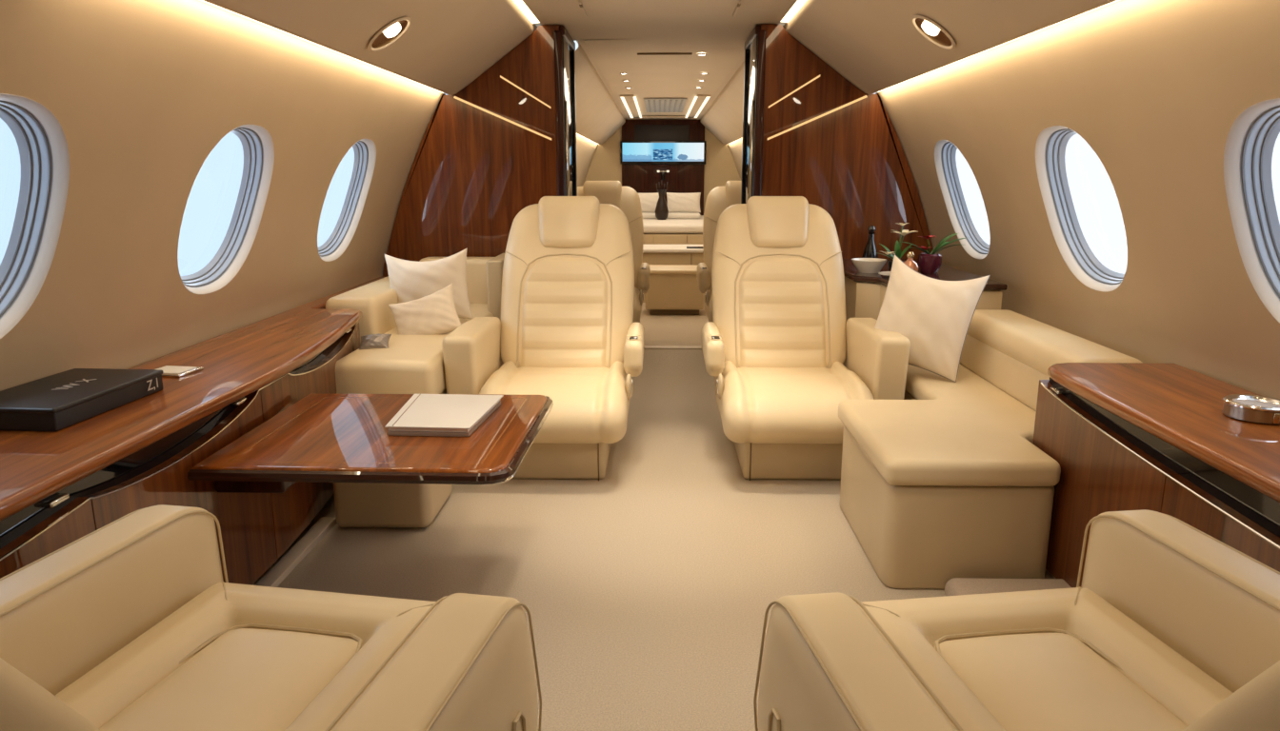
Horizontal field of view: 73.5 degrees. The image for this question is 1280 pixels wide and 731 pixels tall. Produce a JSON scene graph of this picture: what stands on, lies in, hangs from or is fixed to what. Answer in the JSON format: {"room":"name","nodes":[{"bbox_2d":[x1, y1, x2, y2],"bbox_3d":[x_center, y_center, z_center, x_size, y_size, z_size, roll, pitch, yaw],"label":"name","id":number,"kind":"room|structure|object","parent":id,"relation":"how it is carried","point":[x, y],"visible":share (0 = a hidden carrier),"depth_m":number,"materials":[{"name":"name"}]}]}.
{"room":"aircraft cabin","nodes":[
{"label":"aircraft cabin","id":0,"kind":"room"},
{"bbox_2d":[0,0,445,391],"bbox_3d":[-1.246,0.024,1.493,0.374,1.505,6.250,0,13,1],"label":"wall","id":1,"kind":"structure","parent":0,"point":[141,93],"depth_m":2.26,"materials":[{"name":"plastic"}]},
{"bbox_2d":[0,93,69,339],"bbox_3d":[-1.323,-0.262,1.677,0.261,0.514,0.504,0,13,1],"label":"window","id":2,"kind":"structure","parent":1,"relation":"in","point":[41,141],"depth_m":1.89,"materials":[{"name":"grey plastic"}]},
{"bbox_2d":[177,124,274,294],"bbox_3d":[-1.301,-0.481,2.663,0.261,0.514,0.504,0,13,1],"label":"window","id":3,"kind":"structure","parent":1,"relation":"in","point":[257,143],"depth_m":2.85,"materials":[{"name":"grey plastic"}]},
{"bbox_2d":[317,139,376,261],"bbox_3d":[-1.278,-0.705,3.673,0.261,0.514,0.504,0,13,1],"label":"window","id":4,"kind":"structure","parent":1,"relation":"in","point":[365,150],"depth_m":3.87,"materials":[{"name":"grey plastic"}]},
{"bbox_2d":[202,0,625,145],"bbox_3d":[-0.677,-1.677,4.919,0.673,0.351,13.700,0,13,1],"label":"ceiling","id":5,"kind":"structure","parent":0,"point":[447,45],"depth_m":3.33,"materials":[{"name":"plastic"}]},
{"bbox_2d":[200,0,441,92],"bbox_3d":[-1.050,-0.704,1.301,0.038,0.004,6.200,0,13,1],"label":"recessed light","id":6,"kind":"object","parent":5,"relation":"in","point":[201,0],"visible":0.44,"depth_m":2.59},
{"bbox_2d":[367,16,411,51],"bbox_3d":[-0.854,-1.131,2.924,0.145,0.108,0.178,1,13,7],"label":"light","id":7,"kind":"object","parent":5,"relation":"attached to","point":[392,30],"visible":1,"depth_m":2.91,"materials":[{"name":"plastic"}]},
{"bbox_2d":[576,133,598,186],"bbox_3d":[-0.787,-1.512,8.406,0.299,1.505,6.970,0,13,1],"label":"wall","id":8,"kind":"structure","parent":0,"point":[586,149],"depth_m":10.49,"materials":[{"name":"plastic"}]},
{"bbox_2d":[252,302,1055,730],"bbox_3d":[0.112,0.001,5.275,3.400,0.110,14.200,0,13,1],"label":"floor","id":9,"kind":"structure","parent":0,"point":[648,588],"depth_m":2.51,"materials":[{"name":"carpet"}]},
{"bbox_2d":[0,321,359,587],"bbox_3d":[-1.188,0.623,0.997,0.338,0.553,4.973,0,13,1],"label":"base cabinet","id":10,"kind":"object","parent":9,"relation":"on","point":[257,529],"visible":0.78,"depth_m":2.09,"materials":[{"name":"brown wood"}]},
{"bbox_2d":[0,276,387,521],"bbox_3d":[-1.214,0.211,1.498,0.422,0.033,6.140,0,13,1],"label":"countertop","id":11,"kind":"structure","parent":10,"relation":"on","point":[35,466],"depth_m":1.99,"materials":[{"name":"brown wood"}]},
{"bbox_2d":[0,368,163,431],"bbox_3d":[-1.294,0.071,1.935,0.232,0.051,0.366,1,13,4],"label":"box","id":12,"kind":"object","parent":11,"relation":"on","point":[60,401],"visible":1,"depth_m":1.88,"materials":[{"name":"black cardboard"}]},
{"bbox_2d":[154,365,203,378],"bbox_3d":[-1.247,0.015,2.285,0.115,0.010,0.100,2,13,9],"label":"card holder","id":13,"kind":"object","parent":11,"relation":"on","point":[176,371],"visible":0.77,"depth_m":2.28,"materials":[{"name":"silver metal"}]},
{"bbox_2d":[187,393,553,493],"bbox_3d":[-0.640,0.210,2.251,0.756,0.108,0.712,0,13,1],"label":"folding table","id":14,"kind":"object","parent":10,"relation":"attached to","point":[320,437],"visible":1,"depth_m":2.06,"materials":[{"name":"brown wood"}]},
{"bbox_2d":[387,400,500,437],"bbox_3d":[-0.523,0.138,2.299,0.247,0.012,0.320,0,13,1],"label":"document folder","id":15,"kind":"object","parent":14,"relation":"on","point":[390,433],"visible":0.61,"depth_m":2.15,"materials":[{"name":"beige paper"}]},
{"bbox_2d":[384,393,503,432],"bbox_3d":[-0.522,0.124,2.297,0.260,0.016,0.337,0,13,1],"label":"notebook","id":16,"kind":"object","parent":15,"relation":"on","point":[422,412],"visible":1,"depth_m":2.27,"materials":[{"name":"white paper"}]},
{"bbox_2d":[0,504,541,730],"bbox_3d":[-0.612,0.385,0.989,0.762,1.020,1.187,2,13,10],"label":"lounge chair","id":17,"kind":"object","parent":9,"relation":"on","point":[133,624],"visible":1,"depth_m":1.27,"materials":[{"name":"beige leather"}]},
{"bbox_2d":[54,582,438,730],"bbox_3d":[-0.596,0.546,1.268,0.500,0.214,0.670,2,13,10],"label":"seat cushion","id":18,"kind":"object","parent":17,"relation":"on","point":[190,656],"depth_m":1.29,"materials":[{"name":"beige leather"}]},
{"bbox_2d":[333,482,451,527],"bbox_3d":[-0.815,0.324,2.831,0.312,0.340,0.350,0,13,1],"label":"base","id":19,"kind":"object","parent":9,"relation":"on","point":[357,505],"visible":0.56,"depth_m":2.69,"materials":[{"name":"beige leather"}]},
{"bbox_2d":[325,253,504,394],"bbox_3d":[-0.957,-0.067,3.736,0.608,0.710,1.560,0,13,1],"label":"divan","id":20,"kind":"object","parent":9,"relation":"on","point":[410,364],"visible":0.3,"depth_m":3.27,"materials":[{"name":"beige leather"}]},
{"bbox_2d":[359,333,391,349],"bbox_3d":[-0.992,-0.086,3.207,0.115,0.062,0.079,-1,13,-5],"label":"pouch","id":21,"kind":"object","parent":20,"relation":"on","point":[373,341],"visible":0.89,"depth_m":3.18,"materials":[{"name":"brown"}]},
{"bbox_2d":[335,303,493,394],"bbox_3d":[-0.881,-0.102,3.706,0.365,0.157,1.520,0,13,1],"label":"seat cushion","id":22,"kind":"object","parent":20,"relation":"on","point":[410,364],"depth_m":2.97,"materials":[{"name":"beige leather"}]},
{"bbox_2d":[388,283,461,335],"bbox_3d":[-0.871,-0.198,3.486,0.317,0.260,0.131,-1,13,-5],"label":"cushion","id":23,"kind":"object","parent":20,"relation":"on","point":[434,313],"visible":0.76,"depth_m":3.45,"materials":[{"name":"beige fabric"}]},
{"bbox_2d":[384,248,473,319],"bbox_3d":[-0.917,-0.344,3.713,0.435,0.338,0.147,6,14,26],"label":"cushion","id":24,"kind":"object","parent":20,"relation":"on","point":[410,280],"visible":0.7,"depth_m":3.65,"materials":[{"name":"beige fabric"}]},
{"bbox_2d":[383,24,577,276],"bbox_3d":[-0.861,-0.858,4.723,0.986,1.826,0.576,0,13,1],"label":"partition wall","id":25,"kind":"structure","parent":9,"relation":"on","point":[490,150],"depth_m":4.40,"materials":[{"name":"brown wood"}]},
{"bbox_2d":[441,196,644,481],"bbox_3d":[-0.343,-0.155,3.434,0.716,1.012,1.046,0,13,1],"label":"armchair","id":26,"kind":"object","parent":9,"relation":"on","point":[566,333],"visible":0.93,"depth_m":3.49,"materials":[{"name":"beige leather"}]},
{"bbox_2d":[479,360,630,443],"bbox_3d":[-0.316,0.124,3.298,0.548,0.223,0.660,0,13,1],"label":"seat cushion","id":27,"kind":"object","parent":26,"relation":"on","point":[590,399],"depth_m":3.08,"materials":[{"name":"beige leather"}]},
{"bbox_2d":[577,180,649,322],"bbox_3d":[-0.294,-0.667,5.620,0.716,1.063,1.046,0,13,1],"label":"armchair","id":28,"kind":"object","parent":9,"relation":"on","point":[627,199],"visible":0.22,"depth_m":5.78,"materials":[{"name":"beige leather"}]},
{"bbox_2d":[632,287,641,322],"bbox_3d":[-0.267,-0.376,5.486,0.548,0.234,0.660,0,13,1],"label":"seat cushion","id":29,"kind":"object","parent":28,"relation":"on","point":[637,298],"depth_m":5.25,"materials":[{"name":"beige leather"}]},
{"bbox_2d":[642,215,703,244],"bbox_3d":[0.387,-1.521,10.616,1.600,0.564,2.442,0,13,1],"label":"bed","id":30,"kind":"object","parent":9,"relation":"on","point":[668,231],"visible":0.1,"depth_m":9.40,"materials":[{"name":"beige leather"}]},
{"bbox_2d":[641,212,657,219],"bbox_3d":[0.074,-1.901,10.847,0.420,0.070,0.400,0,13,1],"label":"sheet","id":31,"kind":"object","parent":30,"relation":"on","point":[646,215],"visible":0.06,"depth_m":10.66,"materials":[{"name":"white fabric"}]},
{"bbox_2d":[638,192,659,212],"bbox_3d":[0.073,-2.051,10.778,0.433,0.248,0.132,1,13,2],"label":"bed pillow","id":32,"kind":"object","parent":31,"relation":"on","point":[649,201],"visible":0.38,"depth_m":10.73,"materials":[{"name":"white fabric"}]},
{"bbox_2d":[655,180,668,219],"bbox_3d":[0.266,-2.022,10.467,0.170,0.470,0.170,0,13,1],"label":"vase","id":33,"kind":"object","parent":30,"relation":"on","point":[661,210],"visible":1,"depth_m":10.43,"materials":[{"name":"brown ceramic"}]},
{"bbox_2d":[667,212,700,219],"bbox_3d":[0.548,-1.899,10.837,0.420,0.070,0.400,0,13,1],"label":"sheet","id":34,"kind":"object","parent":30,"relation":"on","point":[671,215],"visible":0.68,"depth_m":10.65,"materials":[{"name":"white fabric"}]},
{"bbox_2d":[666,192,700,212],"bbox_3d":[0.548,-2.049,10.768,0.435,0.248,0.140,1,13,5],"label":"bed pillow","id":35,"kind":"object","parent":34,"relation":"on","point":[676,202],"visible":0.91,"depth_m":10.73,"materials":[{"name":"white fabric"}]},
{"bbox_2d":[642,244,704,302],"bbox_3d":[0.353,-0.835,7.737,1.000,0.473,0.550,0,13,1],"label":"console","id":36,"kind":"object","parent":9,"relation":"on","point":[652,254],"visible":0.06,"depth_m":7.47,"materials":[{"name":"beige leather"}]},
{"bbox_2d":[686,246,702,248],"bbox_3d":[0.490,-1.040,7.545,0.160,0.010,0.100,0,13,1],"label":"tablet","id":37,"kind":"object","parent":36,"relation":"on","point":[687,247],"visible":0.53,"depth_m":7.51,"materials":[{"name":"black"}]},
{"bbox_2d":[645,264,704,315],"bbox_3d":[0.281,-0.614,6.979,0.500,0.370,0.400,0,13,1],"label":"box","id":38,"kind":"object","parent":9,"relation":"on","point":[673,290],"visible":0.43,"depth_m":6.81,"materials":[{"name":"beige leather"}]},
{"bbox_2d":[696,180,741,322],"bbox_3d":[0.736,-0.664,5.608,0.716,1.063,1.046,0,13,1],"label":"armchair","id":39,"kind":"object","parent":9,"relation":"on","point":[719,198],"visible":0.27,"depth_m":5.77,"materials":[{"name":"beige leather"}]},
{"bbox_2d":[704,287,713,322],"bbox_3d":[0.701,-0.373,5.476,0.548,0.234,0.660,0,13,1],"label":"seat cushion","id":40,"kind":"object","parent":39,"relation":"on","point":[708,290],"depth_m":5.33,"materials":[{"name":"beige leather"}]},
{"bbox_2d":[700,196,910,480],"bbox_3d":[0.613,-0.154,3.429,0.716,1.012,1.046,0,13,1],"label":"armchair","id":41,"kind":"object","parent":9,"relation":"on","point":[782,351],"visible":0.93,"depth_m":3.47,"materials":[{"name":"beige leather"}]},
{"bbox_2d":[714,360,873,443],"bbox_3d":[0.577,0.125,3.294,0.548,0.223,0.660,0,13,1],"label":"seat cushion","id":42,"kind":"object","parent":41,"relation":"on","point":[759,402],"depth_m":3.05,"materials":[{"name":"beige leather"}]},
{"bbox_2d":[740,23,933,259],"bbox_3d":[1.069,-0.849,4.682,0.986,1.826,0.576,0,13,1],"label":"partition wall","id":43,"kind":"structure","parent":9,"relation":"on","point":[809,132],"depth_m":4.35,"materials":[{"name":"brown wood"}]},
{"bbox_2d":[842,259,1007,364],"bbox_3d":[1.185,-0.102,3.960,0.540,0.682,1.055,0,13,1],"label":"sideboard","id":44,"kind":"object","parent":9,"relation":"on","point":[865,292],"visible":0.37,"depth_m":3.64,"materials":[{"name":"beige wood"}]},
{"bbox_2d":[850,258,887,273],"bbox_3d":[1.007,-0.439,3.774,0.156,0.055,0.156,0,13,1],"label":"bowl","id":45,"kind":"object","parent":44,"relation":"on","point":[862,265],"visible":0.98,"depth_m":3.73,"materials":[{"name":"beige ceramic"}]},
{"bbox_2d":[861,225,878,258],"bbox_3d":[1.078,-0.559,4.002,0.076,0.190,0.076,0,13,1],"label":"decanter","id":46,"kind":"object","parent":44,"relation":"on","point":[870,250],"visible":0.77,"depth_m":3.98,"materials":[{"name":"black glass"}]},
{"bbox_2d":[878,271,890,278],"bbox_3d":[1.078,-0.380,3.601,0.150,0.015,0.150,0,13,1],"label":"plate","id":47,"kind":"object","parent":44,"relation":"on","point":[884,273],"visible":0.27,"depth_m":3.63,"materials":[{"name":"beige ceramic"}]},
{"bbox_2d":[879,222,918,271],"bbox_3d":[1.100,-0.505,3.691,0.182,0.219,0.120,2,13,9],"label":"potted flower","id":48,"kind":"object","parent":44,"relation":"on","point":[898,252],"visible":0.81,"depth_m":3.69,"materials":[{"name":"green plant"}]},
{"bbox_2d":[903,251,918,272],"bbox_3d":[1.117,-0.418,3.550,0.072,0.110,0.072,0,13,1],"label":"decorative bottle","id":49,"kind":"object","parent":44,"relation":"on","point":[910,262],"visible":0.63,"depth_m":3.53,"materials":[{"name":"orange metal"}]},
{"bbox_2d":[900,231,966,273],"bbox_3d":[1.288,-0.498,3.751,0.289,0.179,0.137,0,13,1],"label":"potted flower","id":50,"kind":"object","parent":44,"relation":"on","point":[929,262],"visible":1,"depth_m":3.73,"materials":[{"name":"red ceramic"}]},
{"bbox_2d":[838,309,1141,589],"bbox_3d":[1.062,0.193,2.847,0.805,0.588,1.240,0,13,1],"label":"sofa","id":51,"kind":"object","parent":9,"relation":"on","point":[941,483],"visible":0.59,"depth_m":2.36,"materials":[{"name":"beige leather"}]},
{"bbox_2d":[861,254,990,382],"bbox_3d":[1.047,-0.180,3.161,0.419,0.439,0.181,8,15,31],"label":"cushion","id":52,"kind":"object","parent":51,"relation":"on","point":[935,315],"visible":0.82,"depth_m":3.09,"materials":[{"name":"beige fabric"}]},
{"bbox_2d":[838,364,1060,486],"bbox_3d":[0.979,0.156,2.831,0.640,0.073,1.220,0,13,1],"label":"seat cushion","id":53,"kind":"object","parent":51,"relation":"on","point":[972,430],"depth_m":2.49,"materials":[{"name":"beige leather"}]},
{"bbox_2d":[944,578,1070,596],"bbox_3d":[0.965,0.702,1.774,0.340,0.065,1.050,0,13,1],"label":"step","id":54,"kind":"structure","parent":9,"relation":"on","point":[956,587],"depth_m":2.22,"materials":[{"name":"carpet"}]},
{"bbox_2d":[753,509,1279,730],"bbox_3d":[0.622,0.387,0.978,0.762,1.020,1.187,-2,13,-8],"label":"lounge chair","id":55,"kind":"object","parent":9,"relation":"on","point":[1169,626],"visible":1,"depth_m":1.27,"materials":[{"name":"beige leather"}]},
{"bbox_2d":[858,587,1232,730],"bbox_3d":[0.617,0.548,1.257,0.500,0.214,0.670,-2,13,-8],"label":"seat cushion","id":56,"kind":"object","parent":55,"relation":"on","point":[1072,659],"depth_m":1.29,"materials":[{"name":"beige leather"}]},
{"bbox_2d":[1032,377,1279,587],"bbox_3d":[1.213,0.737,0.487,0.338,0.553,4.033,0,13,1],"label":"base cabinet","id":57,"kind":"object","parent":9,"relation":"on","point":[1108,463],"visible":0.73,"depth_m":1.98,"materials":[{"name":"brown wood"}]},
{"bbox_2d":[1047,362,1279,502],"bbox_3d":[1.260,0.448,0.435,0.405,0.033,4.070,0,13,1],"label":"countertop","id":58,"kind":"structure","parent":57,"relation":"on","point":[1181,407],"depth_m":1.93,"materials":[{"name":"brown wood"}]},
{"bbox_2d":[1222,394,1279,424],"bbox_3d":[1.339,0.095,1.861,0.126,0.037,0.126,0,13,1],"label":"ashtray","id":59,"kind":"object","parent":58,"relation":"on","point":[1245,408],"visible":1,"depth_m":1.84,"materials":[{"name":"silver metal"}]},
{"bbox_2d":[521,0,797,119],"bbox_3d":[0.112,-1.862,4.861,1.400,0.074,13.700,0,13,1],"label":"ceiling","id":60,"kind":"structure","parent":0,"point":[606,19],"depth_m":4.68,"materials":[{"name":"plastic"}]},
{"bbox_2d":[513,0,539,23],"bbox_3d":[-0.578,-1.024,1.220,0.051,0.006,6.200,0,13,1],"label":"recessed light","id":61,"kind":"object","parent":60,"relation":"in","point":[521,5],"visible":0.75,"depth_m":3.94,"materials":[{"name":"white plastic"}]},
{"bbox_2d":[578,0,587,17],"bbox_3d":[-0.256,-1.599,3.851,0.013,0.012,0.360,0,13,1],"label":"ceiling track","id":62,"kind":"object","parent":60,"relation":"attached to","point":[579,1],"visible":1,"depth_m":3.81,"materials":[{"name":"plastic"}]},
{"bbox_2d":[577,40,627,119],"bbox_3d":[-0.252,-2.566,8.160,0.041,0.006,6.970,0,13,1],"label":"recessed light","id":63,"kind":"object","parent":60,"relation":"in","point":[582,43],"visible":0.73,"depth_m":6.26,"materials":[{"name":"plastic"}]},
{"bbox_2d":[637,52,692,55],"bbox_3d":[0.151,-1.931,5.306,0.340,0.012,0.022,0,13,1],"label":"vent slot","id":64,"kind":"object","parent":60,"relation":"attached to","point":[647,53],"visible":1,"depth_m":5.30,"materials":[{"name":"brown"}]},
{"bbox_2d":[620,95,710,118],"bbox_3d":[0.270,-2.853,9.504,0.850,0.016,3.100,0,13,1],"label":"ceiling light","id":65,"kind":"object","parent":60,"relation":"attached to","point":[630,102],"visible":1,"depth_m":9.24,"materials":[{"name":"plastic"}]},
{"bbox_2d":[643,98,686,112],"bbox_3d":[0.268,-2.790,9.210,0.420,0.019,1.750,0,13,1],"label":"ceiling vent","id":66,"kind":"object","parent":60,"relation":"in","point":[652,105],"visible":1,"depth_m":8.98,"materials":[{"name":"grey plastic"}]},
{"bbox_2d":[699,53,744,119],"bbox_3d":[0.721,-2.562,8.139,0.041,0.006,6.970,0,13,1],"label":"recessed light","id":67,"kind":"object","parent":60,"relation":"in","point":[742,59],"visible":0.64,"depth_m":6.95,"materials":[{"name":"plastic"}]},
{"bbox_2d":[732,0,741,17],"bbox_3d":[0.434,-1.596,3.837,0.013,0.012,0.360,0,13,1],"label":"ceiling track","id":68,"kind":"object","parent":60,"relation":"attached to","point":[740,1],"visible":1,"depth_m":3.80,"materials":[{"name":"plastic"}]},
{"bbox_2d":[780,0,806,22],"bbox_3d":[0.639,-1.018,1.194,0.051,0.006,6.200,0,13,1],"label":"recessed light","id":69,"kind":"object","parent":60,"relation":"in","point":[796,7],"visible":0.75,"depth_m":3.92,"materials":[{"name":"white plastic"}]},
{"bbox_2d":[584,119,739,213],"bbox_3d":[0.261,-2.467,11.793,3.200,1.950,0.100,0,13,1],"label":"wall","id":70,"kind":"structure","parent":0,"point":[720,168],"depth_m":11.68,"materials":[{"name":"beige paint"}]},
{"bbox_2d":[621,120,704,215],"bbox_3d":[0.315,-2.421,11.722,1.120,1.820,0.056,0,13,1],"label":"panel","id":71,"kind":"object","parent":70,"relation":"attached to","point":[642,178],"visible":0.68,"depth_m":11.65,"materials":[{"name":"brown wood"}]},
{"bbox_2d":[620,140,706,164],"bbox_3d":[0.314,-2.877,11.588,1.160,0.310,0.038,0,13,1],"label":"television","id":72,"kind":"object","parent":71,"relation":"attached to","point":[631,152],"visible":1,"depth_m":11.57,"materials":[{"name":"black"}]},
{"bbox_2d":[657,170,669,180],"bbox_3d":[0.314,-2.586,11.645,0.172,0.136,0.045,0,13,1],"label":"wall sconce","id":73,"kind":"object","parent":71,"relation":"attached to","point":[661,171],"visible":0.9,"depth_m":11.63,"materials":[{"name":"silver metal"}]},
{"bbox_2d":[727,138,742,180],"bbox_3d":[1.256,-1.502,8.363,0.299,1.505,6.970,0,13,1],"label":"wall","id":74,"kind":"structure","parent":0,"point":[735,148],"depth_m":10.96,"materials":[{"name":"plastic"}]},
{"bbox_2d":[700,0,1117,145],"bbox_3d":[0.950,-1.669,4.885,0.573,0.351,13.700,0,13,1],"label":"ceiling","id":75,"kind":"structure","parent":0,"point":[876,46],"depth_m":3.27,"materials":[{"name":"paint"}]},
{"bbox_2d":[911,14,955,49],"bbox_3d":[0.987,-1.123,2.885,0.144,0.108,0.179,-1,13,-2],"label":"light","id":76,"kind":"object","parent":75,"relation":"attached to","point":[933,31],"visible":1,"depth_m":2.87,"materials":[{"name":"plastic"}]},
{"bbox_2d":[877,0,1119,92],"bbox_3d":[1.111,-0.694,1.256,0.038,0.004,6.200,0,13,1],"label":"recessed light","id":77,"kind":"object","parent":75,"relation":"in","point":[1117,0],"visible":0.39,"depth_m":2.61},
{"bbox_2d":[876,0,1279,399],"bbox_3d":[1.307,0.036,1.439,0.374,1.505,6.250,0,13,1],"label":"wall","id":78,"kind":"structure","parent":0,"point":[1157,90],"depth_m":2.34,"materials":[{"name":"plastic"}]},
{"bbox_2d":[934,140,990,259],"bbox_3d":[1.443,-0.730,3.781,0.261,0.514,0.504,0,13,1],"label":"window","id":79,"kind":"structure","parent":78,"relation":"in","point":[945,151],"depth_m":3.98,"materials":[{"name":"grey plastic"}]},
{"bbox_2d":[1035,125,1127,291],"bbox_3d":[1.419,-0.495,2.727,0.261,0.514,0.504,0,13,1],"label":"window","id":80,"kind":"structure","parent":78,"relation":"in","point":[1050,145],"depth_m":2.92,"materials":[{"name":"grey plastic"}]},
{"bbox_2d":[1223,98,1279,323],"bbox_3d":[1.398,-0.279,1.756,0.261,0.514,0.504,0,13,1],"label":"window","id":81,"kind":"structure","parent":78,"relation":"in","point":[1250,141],"depth_m":1.96,"materials":[{"name":"grey plastic"}]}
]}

